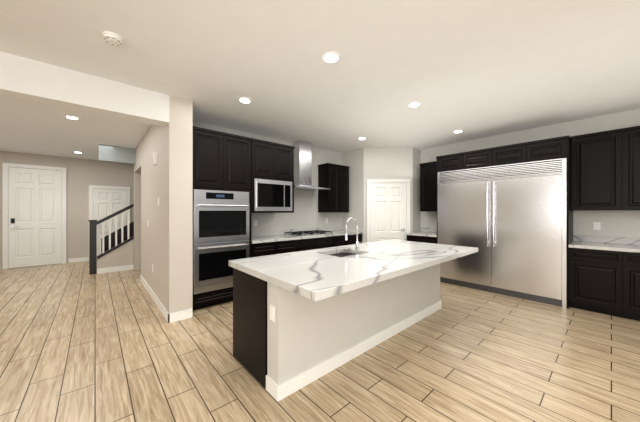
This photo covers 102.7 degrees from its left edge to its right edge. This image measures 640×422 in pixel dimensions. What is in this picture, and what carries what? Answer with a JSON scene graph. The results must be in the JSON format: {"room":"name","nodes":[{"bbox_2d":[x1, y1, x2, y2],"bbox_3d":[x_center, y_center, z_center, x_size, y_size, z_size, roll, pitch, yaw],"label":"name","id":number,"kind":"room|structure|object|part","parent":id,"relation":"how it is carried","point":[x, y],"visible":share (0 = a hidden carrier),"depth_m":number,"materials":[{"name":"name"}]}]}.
{"room":"kitchen","nodes":[
{"label":"kitchen","id":0,"kind":"room"},
{"bbox_2d":[0,151,133,268],"bbox_3d":[-5.926,-0.025,7.806,6.600,2.850,0.150,0,0,-41],"label":"wall","id":1,"kind":"structure","parent":0,"point":[82,175],"depth_m":7.06,"materials":[{"name":"paint"}]},
{"bbox_2d":[2,163,65,268],"bbox_3d":[-7.229,0.120,6.524,1.090,2.560,0.056,0,0,-41],"label":"door frame","id":2,"kind":"structure","parent":1,"relation":"attached to","point":[5,166],"depth_m":6.19,"materials":[{"name":"white wood"}]},
{"bbox_2d":[8,167,61,267],"bbox_3d":[-7.211,0.162,6.503,0.912,2.460,0.099,0,0,-41],"label":"entry door","id":3,"kind":"structure","parent":1,"relation":"in","point":[34,217],"depth_m":6.49,"materials":[{"name":"white wood"}]},
{"bbox_2d":[69,257,87,262],"bbox_3d":[-6.653,1.345,7.058,0.400,0.110,0.014,0,0,-41],"label":"baseboard","id":4,"kind":"structure","parent":1,"relation":"attached to","point":[71,260],"depth_m":7.05,"materials":[{"name":"white wood"}]},
{"bbox_2d":[93,189,125,255],"bbox_3d":[-6.114,0.380,7.467,0.752,2.025,0.099,0,0,-41],"label":"door","id":5,"kind":"structure","parent":1,"relation":"in","point":[107,202],"depth_m":7.43,"materials":[{"name":"white wood"}]},
{"bbox_2d":[89,185,129,224],"bbox_3d":[-6.132,0.338,7.487,0.930,2.125,0.056,0,0,-41],"label":"door frame","id":6,"kind":"structure","parent":1,"relation":"attached to","point":[91,187],"depth_m":7.37,"materials":[{"name":"white wood"}]},
{"bbox_2d":[99,144,134,164],"bbox_3d":[-4.617,-1.275,5.828,0.636,0.350,0.250,0,0,-41],"label":"wall","id":7,"kind":"structure","parent":0,"point":[115,154],"depth_m":5.73,"materials":[{"name":"paint"}]},
{"bbox_2d":[134,172,140,269],"bbox_3d":[-3.252,-0.025,7.149,3.150,2.850,0.135,0,0,-41],"label":"wall","id":8,"kind":"structure","parent":0,"point":[137,220],"depth_m":6.10,"materials":[{"name":"paint"}]},
{"bbox_2d":[134,95,192,313],"bbox_3d":[-3.039,-0.025,4.724,0.270,2.850,3.790,0,0,-41],"label":"wall","id":9,"kind":"structure","parent":0,"point":[167,237],"depth_m":3.37,"materials":[{"name":"paint"}]},
{"bbox_2d":[0,51,168,126],"bbox_3d":[-3.152,-1.280,2.262,3.150,0.340,0.240,0,0,-41],"label":"header","id":10,"kind":"object","parent":9,"relation":"attached to","point":[28,80],"visible":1,"depth_m":2.67,"materials":[{"name":"paint"}]},
{"bbox_2d":[153,152,156,164],"bbox_3d":[-2.502,-0.790,3.878,0.040,0.180,0.120,0,0,-41],"label":"door chime","id":11,"kind":"object","parent":9,"relation":"attached to","point":[154,158],"visible":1,"depth_m":3.84,"materials":[{"name":"grey plastic"}]},
{"bbox_2d":[140,275,170,322],"bbox_3d":[-2.762,1.345,4.193,0.014,0.110,2.654,0,0,-41],"label":"baseboard","id":12,"kind":"structure","parent":9,"relation":"attached to","point":[163,310],"depth_m":3.76,"materials":[{"name":"white wood"}]},
{"bbox_2d":[193,121,341,230],"bbox_3d":[-0.879,-0.025,5.251,3.670,2.850,0.150,0,0,-41],"label":"wall","id":13,"kind":"structure","parent":0,"point":[306,214],"depth_m":5.59,"materials":[{"name":"paint"}]},
{"bbox_2d":[253,138,294,212],"bbox_3d":[-1.012,-0.568,4.584,0.889,1.194,0.671,0,0,-41],"label":"upper cabinet","id":14,"kind":"object","parent":13,"relation":"attached to","point":[273,163],"depth_m":4.35,"materials":[{"name":"wood"}]},
{"bbox_2d":[253,178,292,210],"bbox_3d":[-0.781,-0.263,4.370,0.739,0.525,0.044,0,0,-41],"label":"microwave","id":15,"kind":"object","parent":14,"relation":"in","point":[269,194],"depth_m":4.33,"materials":[{"name":"silver metal"}]},
{"bbox_2d":[253,226,340,237],"bbox_3d":[-0.480,0.429,5.485,2.754,0.100,0.019,0,0,-41],"label":"backsplash","id":16,"kind":"structure","parent":13,"relation":"attached to","point":[256,234],"depth_m":5.21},
{"bbox_2d":[293,140,329,190],"bbox_3d":[-0.292,-0.951,5.332,0.900,0.991,0.497,0,0,-41],"label":"hood chimney","id":17,"kind":"object","parent":13,"relation":"attached to","point":[302,165],"visible":0.83,"depth_m":5.32,"materials":[{"name":"silver metal"}]},
{"bbox_2d":[318,163,340,211],"bbox_3d":[0.216,-0.512,5.892,0.402,1.084,0.327,0,0,-41],"label":"upper cabinet","id":18,"kind":"object","parent":13,"relation":"attached to","point":[329,175],"depth_m":5.77,"materials":[{"name":"wood"}]},
{"bbox_2d":[341,166,348,211],"bbox_3d":[0.433,-0.512,6.082,0.402,1.084,0.327,0,0,-41],"label":"upper cabinet","id":19,"kind":"object","parent":13,"relation":"attached to","point":[344,169],"depth_m":6.00,"materials":[{"name":"wood"}]},
{"bbox_2d":[0,261,639,421],"bbox_3d":[-1.229,1.450,2.914,12.000,0.100,16.000,0,0,-41],"label":"floor","id":20,"kind":"structure","parent":0,"point":[78,343],"depth_m":2.32,"materials":[{"name":"beige wood"}]},
{"bbox_2d":[88,204,133,274],"bbox_3d":[-4.014,-0.057,7.289,3.810,2.914,1.120,0,0,-41],"label":"staircase","id":21,"kind":"structure","parent":20,"relation":"on","point":[117,250],"depth_m":5.96,"materials":[{"name":"paint"}]},
{"bbox_2d":[193,126,252,309],"bbox_3d":[-1.640,0.117,4.029,0.905,2.564,0.675,0,0,-41],"label":"tall cabinet","id":22,"kind":"object","parent":20,"relation":"on","point":[238,180],"depth_m":3.75,"materials":[{"name":"wood"}]},
{"bbox_2d":[253,242,280,256],"bbox_3d":[-1.113,0.962,4.511,0.517,0.874,0.647,0,0,-41],"label":"base cabinet","id":23,"kind":"object","parent":20,"relation":"on","point":[259,248],"depth_m":4.27,"materials":[{"name":"wood"}]},
{"bbox_2d":[281,238,300,253],"bbox_3d":[-0.790,0.962,4.795,0.575,0.874,0.647,0,0,-41],"label":"base cabinet","id":24,"kind":"object","parent":20,"relation":"on","point":[286,247],"depth_m":4.61,"materials":[{"name":"wood"}]},
{"bbox_2d":[253,230,362,241],"bbox_3d":[-0.263,0.500,5.238,2.754,0.042,0.677,0,0,-41],"label":"countertop","id":25,"kind":"structure","parent":24,"relation":"on","point":[320,233],"depth_m":4.97,"materials":[{"name":"white stone"}]},
{"bbox_2d":[283,230,333,236],"bbox_3d":[-0.230,0.453,5.262,0.920,0.054,0.490,0,0,-41],"label":"cooktop","id":26,"kind":"object","parent":25,"relation":"in","point":[313,232],"depth_m":5.11,"materials":[{"name":"black metal"}]},
{"bbox_2d":[301,238,320,250],"bbox_3d":[-0.445,0.962,5.098,0.575,0.874,0.647,0,0,-41],"label":"base cabinet","id":27,"kind":"object","parent":20,"relation":"on","point":[306,243],"depth_m":4.90,"materials":[{"name":"wood"}]},
{"bbox_2d":[321,238,336,247],"bbox_3d":[-0.100,0.962,5.401,0.575,0.874,0.647,0,0,-41],"label":"base cabinet","id":28,"kind":"object","parent":20,"relation":"on","point":[325,242],"depth_m":5.21,"materials":[{"name":"wood"}]},
{"bbox_2d":[233,253,441,401],"bbox_3d":[0.446,0.968,3.098,2.748,0.864,0.834,0,0,-41],"label":"kitchen island","id":29,"kind":"object","parent":20,"relation":"on","point":[336,307],"depth_m":2.25,"materials":[{"name":"paint"}]},
{"bbox_2d":[270,304,274,321],"bbox_3d":[-0.365,0.780,1.955,0.008,0.115,0.070,0,0,-41],"label":"outlet","id":30,"kind":"object","parent":29,"relation":"attached to","point":[272,312],"visible":1,"depth_m":1.94,"materials":[{"name":"white plastic"}]},
{"bbox_2d":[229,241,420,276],"bbox_3d":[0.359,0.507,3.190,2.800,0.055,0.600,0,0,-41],"label":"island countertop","id":31,"kind":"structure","parent":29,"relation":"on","point":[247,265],"depth_m":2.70,"materials":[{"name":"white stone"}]},
{"bbox_2d":[345,217,371,251],"bbox_3d":[0.456,0.278,3.073,0.244,0.404,0.240,0,0,-41],"label":"faucet","id":32,"kind":"object","parent":31,"relation":"on","point":[356,249],"depth_m":3.15,"materials":[{"name":"silver metal"}]},
{"bbox_3d":[0.664,1.345,2.850,2.748,0.110,0.174,0,0,-41],"label":"moulding","id":33,"kind":"part","parent":29,"relation":"part of","materials":[{"name":"white wood"}]},
{"bbox_2d":[257,242,476,300],"bbox_3d":[0.791,0.507,2.698,2.800,0.055,0.710,0,0,-41],"label":"island countertop","id":34,"kind":"structure","parent":29,"relation":"on","point":[314,280],"depth_m":2.14,"materials":[{"name":"white stone"}]},
{"bbox_2d":[337,234,352,245],"bbox_3d":[0.245,0.962,5.704,0.575,0.874,0.647,0,0,-41],"label":"base cabinet","id":35,"kind":"object","parent":20,"relation":"on","point":[341,241],"depth_m":5.53,"materials":[{"name":"wood"}]},
{"bbox_2d":[353,234,361,243],"bbox_3d":[0.568,0.962,5.988,0.517,0.874,0.647,0,0,-41],"label":"base cabinet","id":36,"kind":"object","parent":20,"relation":"on","point":[354,235],"depth_m":5.81,"materials":[{"name":"wood"}]},
{"bbox_2d":[406,234,436,243],"bbox_3d":[2.361,0.963,5.567,0.657,0.875,0.668,0,0,-41],"label":"base cabinet","id":37,"kind":"object","parent":20,"relation":"on","point":[410,237],"depth_m":5.38,"materials":[{"name":"wood"}]},
{"bbox_2d":[414,230,436,237],"bbox_3d":[2.347,0.502,5.561,0.687,0.042,0.674,0,0,-41],"label":"countertop","id":38,"kind":"structure","parent":37,"relation":"on","point":[423,233],"depth_m":5.34,"materials":[{"name":"white stone"}]},
{"bbox_2d":[437,158,566,307],"bbox_3d":[3.150,0.320,4.561,0.760,2.160,1.843,0,0,-41],"label":"refrigerator","id":39,"kind":"object","parent":20,"relation":"on","point":[509,221],"visible":0.98,"depth_m":4.17,"materials":[{"name":"silver metal"}]},
{"bbox_2d":[567,246,613,315],"bbox_3d":[4.010,0.963,3.690,0.657,0.875,0.559,0,0,-41],"label":"base cabinet","id":40,"kind":"object","parent":20,"relation":"on","point":[590,273],"depth_m":3.52,"materials":[{"name":"wood"}]},
{"bbox_2d":[570,242,639,253],"bbox_3d":[4.476,0.502,3.137,0.687,0.042,2.005,0,0,-41],"label":"countertop","id":41,"kind":"structure","parent":40,"relation":"on","point":[622,246],"depth_m":3.54,"materials":[{"name":"white stone"}]},
{"bbox_2d":[614,250,639,320],"bbox_3d":[4.322,0.963,3.336,0.657,0.875,0.617,0,0,-41],"label":"base cabinet","id":42,"kind":"object","parent":20,"relation":"on","point":[626,266],"depth_m":3.28,"materials":[{"name":"wood"}]},
{"bbox_2d":[0,0,639,159],"bbox_3d":[-1.229,-1.510,2.914,12.000,0.120,16.000,0,0,-41],"label":"ceiling","id":43,"kind":"structure","parent":0,"point":[475,69],"depth_m":2.53,"materials":[{"name":"paint"}]},
{"bbox_2d":[64,115,79,119],"bbox_3d":[-3.826,-1.442,3.949,0.170,0.016,0.170,0,0,-41],"label":"recessed light","id":44,"kind":"object","parent":43,"relation":"in","point":[72,117],"visible":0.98,"depth_m":3.93,"materials":[{"name":"white"}]},
{"bbox_2d":[102,31,123,45],"bbox_3d":[-1.725,-1.428,2.133,0.140,0.044,0.140,0,0,-41],"label":"smoke detector","id":45,"kind":"object","parent":43,"relation":"attached to","point":[111,38],"visible":0.98,"depth_m":2.11,"materials":[{"name":"grey plastic"}]},
{"bbox_2d":[238,97,251,103],"bbox_3d":[-0.980,-1.442,3.344,0.170,0.016,0.170,0,0,-41],"label":"recessed light","id":46,"kind":"object","parent":43,"relation":"in","point":[245,100],"visible":0.96,"depth_m":3.32,"materials":[{"name":"white"}]},
{"bbox_2d":[322,51,339,62],"bbox_3d":[0.104,-1.442,2.410,0.170,0.016,0.170,0,0,-41],"label":"recessed light","id":47,"kind":"object","parent":43,"relation":"in","point":[331,57],"visible":0.96,"depth_m":2.39,"materials":[{"name":"white"}]},
{"bbox_2d":[407,101,420,106],"bbox_3d":[1.274,-1.442,3.469,0.170,0.016,0.170,0,0,-41],"label":"recessed light","id":48,"kind":"object","parent":43,"relation":"in","point":[414,104],"visible":0.88,"depth_m":3.45,"materials":[{"name":"white"}]},
{"bbox_2d":[342,148,363,242],"bbox_3d":[0.772,-0.025,6.242,0.120,2.850,0.840,0,0,-41],"label":"wall","id":49,"kind":"structure","parent":0,"point":[353,160],"depth_m":6.07,"materials":[{"name":"paint"}]},
{"bbox_2d":[364,147,412,242],"bbox_3d":[1.558,-0.025,5.912,1.103,2.850,0.120,0,0,4],"label":"wall","id":50,"kind":"structure","parent":0,"point":[390,163],"depth_m":5.85,"materials":[{"name":"paint"}]},
{"bbox_2d":[370,183,405,241],"bbox_3d":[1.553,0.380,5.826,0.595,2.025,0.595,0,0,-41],"label":"pantry door","id":51,"kind":"structure","parent":50,"relation":"in","point":[387,211],"depth_m":5.81,"materials":[{"name":"white wood"}]},
{"bbox_2d":[367,179,409,241],"bbox_3d":[1.553,0.341,5.824,0.966,2.118,0.056,0,0,4],"label":"door frame","id":52,"kind":"structure","parent":50,"relation":"attached to","point":[406,181],"depth_m":5.79,"materials":[{"name":"white wood"}]},
{"bbox_2d":[413,147,419,231],"bbox_3d":[2.257,-0.025,6.029,0.510,2.850,0.120,0,0,-41],"label":"wall","id":53,"kind":"structure","parent":0,"point":[416,190],"depth_m":5.93,"materials":[{"name":"paint"}]},
{"bbox_2d":[420,108,639,237],"bbox_3d":[5.065,-0.025,3.106,0.150,2.850,7.980,0,0,-41],"label":"wall","id":54,"kind":"structure","parent":0,"point":[620,223],"depth_m":4.05,"materials":[{"name":"paint"}]},
{"bbox_2d":[419,162,437,210],"bbox_3d":[2.531,-0.522,5.624,0.327,1.066,0.530,0,0,-41],"label":"upper cabinet","id":55,"kind":"object","parent":54,"relation":"attached to","point":[428,171],"depth_m":5.57,"materials":[{"name":"wood"}]},
{"bbox_2d":[438,154,457,171],"bbox_3d":[2.757,-0.922,5.102,0.677,0.314,0.521,0,0,-41],"label":"upper cabinet","id":56,"kind":"object","parent":54,"relation":"attached to","point":[449,162],"depth_m":4.92,"materials":[{"name":"wood"}]},
{"bbox_2d":[458,150,489,169],"bbox_3d":[3.044,-0.922,4.776,0.677,0.314,0.580,0,0,-41],"label":"upper cabinet","id":57,"kind":"object","parent":54,"relation":"attached to","point":[476,158],"depth_m":4.61,"materials":[{"name":"wood"}]},
{"bbox_2d":[486,143,521,165],"bbox_3d":[3.350,-0.922,4.427,0.677,0.314,0.579,0,0,-41],"label":"upper cabinet","id":58,"kind":"object","parent":54,"relation":"attached to","point":[512,154],"depth_m":4.25,"materials":[{"name":"wood"}]},
{"bbox_2d":[422,227,639,245],"bbox_3d":[3.882,0.430,4.319,0.020,0.100,4.566,0,0,-41],"label":"backsplash","id":59,"kind":"structure","parent":54,"relation":"attached to","point":[577,238],"depth_m":3.89,"materials":[{"name":"white stone"}]},
{"bbox_2d":[522,135,569,165],"bbox_3d":[3.636,-0.922,4.101,0.677,0.314,0.521,0,0,-41],"label":"upper cabinet","id":60,"kind":"object","parent":54,"relation":"attached to","point":[551,148],"depth_m":3.84,"materials":[{"name":"wood"}]},
{"bbox_2d":[570,130,613,209],"bbox_3d":[4.134,-0.573,3.799,0.327,1.126,0.559,0,0,-41],"label":"upper cabinet","id":61,"kind":"object","parent":54,"relation":"attached to","point":[603,173],"depth_m":3.74,"materials":[{"name":"wood"}]},
{"bbox_2d":[593,222,600,229],"bbox_3d":[4.241,0.230,3.920,0.008,0.118,0.075,0,0,-41],"label":"electrical outlet","id":62,"kind":"object","parent":54,"relation":"attached to","point":[596,225],"visible":1,"depth_m":3.92,"materials":[{"name":"white plastic"}]},
{"bbox_2d":[614,126,639,209],"bbox_3d":[4.446,-0.573,3.445,0.327,1.126,0.617,0,0,-41],"label":"upper cabinet","id":63,"kind":"object","parent":54,"relation":"attached to","point":[626,140],"depth_m":3.49,"materials":[{"name":"wood"}]}
]}

